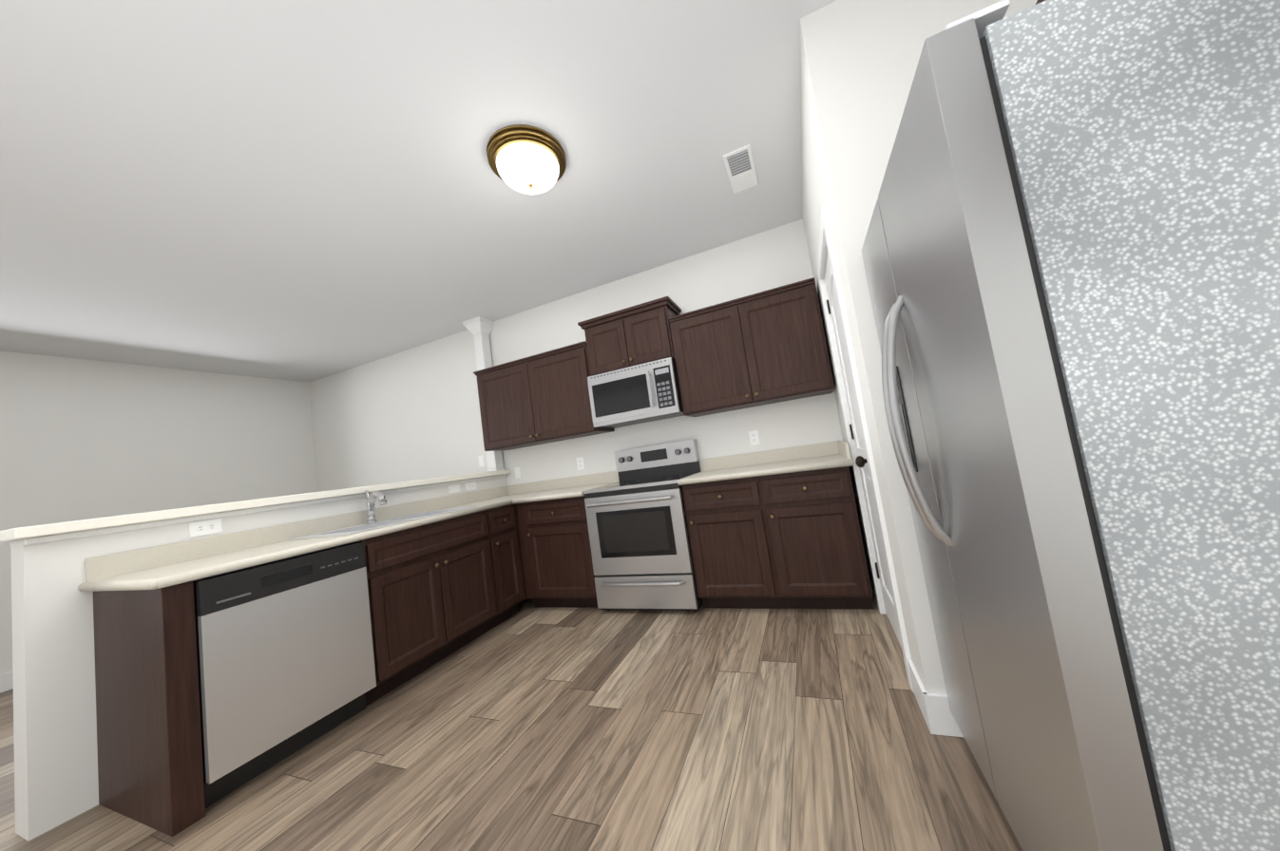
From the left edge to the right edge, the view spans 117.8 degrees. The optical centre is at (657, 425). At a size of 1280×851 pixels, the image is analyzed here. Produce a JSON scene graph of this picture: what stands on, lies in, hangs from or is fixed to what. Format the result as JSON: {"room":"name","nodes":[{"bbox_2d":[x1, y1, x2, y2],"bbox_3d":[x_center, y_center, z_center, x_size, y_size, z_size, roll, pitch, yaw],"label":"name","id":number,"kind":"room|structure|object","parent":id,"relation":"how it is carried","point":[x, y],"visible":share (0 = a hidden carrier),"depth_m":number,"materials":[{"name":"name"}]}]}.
{"room":"kitchen","nodes":[
{"label":"kitchen","id":0,"kind":"room"},
{"bbox_2d":[0,350,317,675],"bbox_3d":[-5.675,0.726,2.456,0.100,2.770,5.860,-10,-5,21],"label":"wall","id":1,"kind":"structure","parent":0,"point":[83,439],"depth_m":3.82,"materials":[{"name":"paint"}]},
{"bbox_2d":[0,671,13,693],"bbox_3d":[-5.432,2.016,2.335,0.015,0.135,5.860,-10,-5,21],"label":"baseboard","id":2,"kind":"structure","parent":1,"relation":"attached to","point":[6,679],"depth_m":3.05,"materials":[{"name":"white wood"}]},
{"bbox_2d":[10,477,506,840],"bbox_3d":[-2.055,1.053,2.770,0.150,1.135,2.660,-10,-5,21],"label":"wall","id":3,"kind":"structure","parent":0,"point":[56,781],"depth_m":1.58,"materials":[{"name":"paint"}]},
{"bbox_2d":[188,518,222,537],"bbox_3d":[-2.350,0.532,2.006,0.008,0.072,0.116,-10,-5,21],"label":"outlet","id":4,"kind":"object","parent":3,"relation":"attached to","point":[204,527],"visible":1,"depth_m":2.00,"materials":[{"name":"white plastic"}]},
{"bbox_2d":[0,469,510,546],"bbox_3d":[-2.143,0.484,2.800,0.290,0.073,2.690,-10,-5,21],"label":"bar ledge","id":5,"kind":"structure","parent":3,"relation":"on","point":[49,533],"depth_m":1.97,"materials":[{"name":"paint"}]},
{"bbox_2d":[462,316,505,472],"bbox_3d":[-1.780,-0.316,4.031,0.232,1.590,0.224,-10,-5,21],"label":"column","id":6,"kind":"structure","parent":5,"relation":"on","point":[479,329],"depth_m":4.01,"materials":[{"name":"white paint"}]},
{"bbox_2d":[448,484,460,494],"bbox_3d":[-1.805,0.562,3.424,0.007,0.072,0.116,-10,-5,21],"label":"outlet","id":7,"kind":"object","parent":3,"relation":"attached to","point":[454,488],"visible":1,"depth_m":3.42,"materials":[{"name":"white plastic"}]},
{"bbox_2d":[465,481,476,491],"bbox_3d":[-1.740,0.566,3.592,0.008,0.072,0.116,-10,-5,21],"label":"outlet","id":8,"kind":"object","parent":3,"relation":"attached to","point":[470,486],"visible":1,"depth_m":3.58,"materials":[{"name":"white plastic"}]},
{"bbox_2d":[0,0,836,382],"bbox_3d":[-2.486,-1.258,1.271,7.454,0.050,6.060,-10,-5,21],"label":"ceiling","id":9,"kind":"structure","parent":0,"point":[302,190],"depth_m":1.96,"materials":[{"name":"paint"}]},
{"bbox_2d":[486,124,565,194],"bbox_3d":[-0.683,-1.341,2.047,0.400,0.181,0.400,-10,-5,21],"label":"ceiling light fixture","id":10,"kind":"object","parent":9,"relation":"attached to","point":[527,160],"visible":1,"depth_m":1.95,"materials":[{"name":"white glass"}]},
{"bbox_2d":[722,144,758,193],"bbox_3d":[0.518,-1.573,2.388,0.160,0.016,0.370,-10,-5,21],"label":"ceiling vent","id":11,"kind":"object","parent":9,"relation":"in","point":[739,164],"visible":1,"depth_m":2.36,"materials":[{"name":"white metal"}]},
{"bbox_2d":[0,584,1022,850],"bbox_3d":[-2.082,1.525,1.055,7.454,0.050,6.060,-10,-5,21],"label":"floor","id":12,"kind":"structure","parent":0,"point":[528,727],"depth_m":1.48,"materials":[{"name":"brown wood"}]},
{"bbox_2d":[191,542,376,808],"bbox_3d":[-1.926,1.101,1.878,0.652,0.868,0.606,-10,-5,21],"label":"dishwasher","id":13,"kind":"object","parent":12,"relation":"on","point":[285,659],"visible":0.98,"depth_m":1.70,"materials":[{"name":"silver metal"}]},
{"bbox_2d":[419,503,526,632],"bbox_3d":[-1.468,1.127,3.118,0.656,0.872,0.341,-10,-5,21],"label":"base cabinet","id":14,"kind":"object","parent":12,"relation":"on","point":[439,591],"depth_m":2.71,"materials":[{"name":"brown wood"}]},
{"bbox_2d":[77,484,515,592],"bbox_3d":[-1.699,0.613,2.706,0.690,0.139,2.538,-10,-5,21],"label":"countertop","id":15,"kind":"structure","parent":14,"relation":"on","point":[160,566],"depth_m":1.96,"materials":[{"name":"laminate"}]},
{"bbox_2d":[364,490,386,523],"bbox_3d":[-1.934,0.550,2.648,0.192,0.224,0.064,-10,-5,21],"label":"faucet","id":16,"kind":"object","parent":15,"relation":"on","point":[371,506],"visible":1,"depth_m":2.64,"materials":[{"name":"silver metal"}]},
{"bbox_2d":[289,505,476,540],"bbox_3d":[-1.755,0.728,2.576,0.555,0.187,0.860,-10,-5,21],"label":"sink","id":17,"kind":"object","parent":15,"relation":"in","point":[359,528],"visible":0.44,"depth_m":2.54,"materials":[{"name":"metal"}]},
{"bbox_2d":[515,496,597,608],"bbox_3d":[-0.701,1.031,3.312,0.689,0.873,0.668,-10,-5,21],"label":"base cabinet","id":18,"kind":"object","parent":12,"relation":"on","point":[556,555],"visible":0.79,"depth_m":3.04,"materials":[{"name":"brown wood"}]},
{"bbox_2d":[515,471,619,503],"bbox_3d":[-0.753,0.525,3.338,0.639,0.139,0.682,-10,-5,21],"label":"countertop","id":19,"kind":"structure","parent":18,"relation":"on","point":[570,487],"depth_m":3.61,"materials":[{"name":"laminate"}]},
{"bbox_2d":[582,439,702,611],"bbox_3d":[-0.063,0.757,3.037,0.768,1.190,0.703,-10,-5,21],"label":"range","id":20,"kind":"object","parent":12,"relation":"on","point":[639,540],"visible":1,"depth_m":2.77,"materials":[{"name":"silver metal"}]},
{"bbox_2d":[681,466,873,609],"bbox_3d":[0.819,0.766,2.733,1.067,0.873,0.668,-10,-5,21],"label":"base cabinet","id":21,"kind":"object","parent":12,"relation":"on","point":[790,541],"visible":1,"depth_m":2.44,"materials":[{"name":"brown wood"}]},
{"bbox_2d":[677,440,853,485],"bbox_3d":[0.753,0.262,2.764,1.085,0.139,0.682,-10,-5,21],"label":"countertop","id":22,"kind":"structure","parent":21,"relation":"on","point":[834,454],"depth_m":2.88,"materials":[{"name":"laminate"}]},
{"bbox_2d":[861,0,1279,850],"bbox_3d":[1.050,0.140,0.865,0.838,1.757,0.826,-10,-5,21],"label":"fridge","id":23,"kind":"object","parent":12,"relation":"on","point":[1071,253],"visible":1,"depth_m":0.58,"materials":[{"name":"silver metal"}]},
{"bbox_2d":[308,218,842,492],"bbox_3d":[-1.213,0.193,3.944,7.454,2.770,0.100,-10,-5,21],"label":"wall","id":24,"kind":"structure","parent":0,"point":[411,414],"depth_m":3.92,"materials":[{"name":"paint"}]},
{"bbox_2d":[477,455,484,467],"bbox_3d":[-1.893,0.383,4.142,0.072,0.116,0.008,-10,-5,21],"label":"light switch","id":25,"kind":"object","parent":24,"relation":"attached to","point":[481,461],"visible":1,"depth_m":4.14,"materials":[{"name":"white plastic"}]},
{"bbox_2d":[514,466,521,478],"bbox_3d":[-1.438,0.486,3.965,0.072,0.116,0.008,-10,-5,21],"label":"light switch","id":26,"kind":"object","parent":24,"relation":"attached to","point":[518,474],"visible":1,"depth_m":3.96,"materials":[{"name":"white plastic"}]},
{"bbox_2d":[473,341,614,451],"bbox_3d":[-1.094,-0.236,3.670,1.254,0.785,0.337,-10,-5,21],"label":"upper cabinet","id":27,"kind":"object","parent":24,"relation":"attached to","point":[537,399],"visible":0.96,"depth_m":3.47,"materials":[{"name":"brown wood"}]},
{"bbox_2d":[576,457,584,470],"bbox_3d":[-0.742,0.364,3.699,0.072,0.116,0.008,-10,-5,21],"label":"electrical outlet","id":28,"kind":"object","parent":24,"relation":"attached to","point":[580,463],"visible":1,"depth_m":3.70,"materials":[{"name":"white plastic"}]},
{"bbox_2d":[577,296,681,376],"bbox_3d":[-0.212,-0.712,3.319,0.836,0.485,0.370,-10,-5,21],"label":"upper cabinet","id":29,"kind":"object","parent":24,"relation":"attached to","point":[634,335],"visible":0.94,"depth_m":3.17,"materials":[{"name":"brown wood"}]},
{"bbox_2d":[587,357,683,428],"bbox_3d":[-0.157,-0.255,3.253,0.756,0.430,0.441,-10,-5,21],"label":"microwave","id":30,"kind":"object","parent":29,"relation":"attached to","point":[645,392],"visible":1,"depth_m":3.09,"materials":[{"name":"silver metal"}]},
{"bbox_2d":[668,277,834,417],"bbox_3d":[0.693,-0.549,2.971,1.087,0.785,0.370,-10,-5,21],"label":"upper cabinet","id":31,"kind":"object","parent":24,"relation":"attached to","point":[768,347],"visible":1,"depth_m":2.82,"materials":[{"name":"brown wood"}]},
{"bbox_2d":[748,430,760,445],"bbox_3d":[0.780,0.099,3.119,0.072,0.116,0.008,-10,-5,21],"label":"electrical outlet","id":32,"kind":"object","parent":24,"relation":"attached to","point":[754,437],"visible":1,"depth_m":3.12,"materials":[{"name":"white plastic"}]},
{"bbox_2d":[800,45,918,674],"bbox_3d":[1.128,-0.280,2.216,0.120,2.770,1.460,-10,-5,21],"label":"wall","id":33,"kind":"structure","parent":0,"point":[814,194],"depth_m":1.83,"materials":[{"name":"paint"}]},
{"bbox_2d":[824,251,901,648],"bbox_3d":[1.045,0.087,2.016,0.105,2.023,0.655,-10,-5,21],"label":"pantry door","id":34,"kind":"structure","parent":33,"relation":"in","point":[861,462],"depth_m":2.13,"materials":[{"name":"white wood"}]},
{"bbox_2d":[817,203,913,692],"bbox_3d":[1.083,0.047,2.002,0.118,2.105,0.800,-10,-5,21],"label":"door frame","id":35,"kind":"structure","parent":33,"relation":"attached to","point":[826,243],"depth_m":1.72,"materials":[{"name":"white wood"}]},
{"bbox_2d":[799,0,1037,694],"bbox_3d":[1.182,-0.354,1.361,0.844,2.770,0.100,-10,-5,21],"label":"wall","id":36,"kind":"structure","parent":0,"point":[861,58],"depth_m":1.47,"materials":[{"name":"paint"}]},
{"bbox_2d":[917,687,964,738],"bbox_3d":[1.332,0.948,1.212,0.835,0.135,0.018,-10,-5,21],"label":"baseboard","id":37,"kind":"structure","parent":36,"relation":"attached to","point":[937,715],"depth_m":1.34,"materials":[{"name":"white wood"}]}
]}

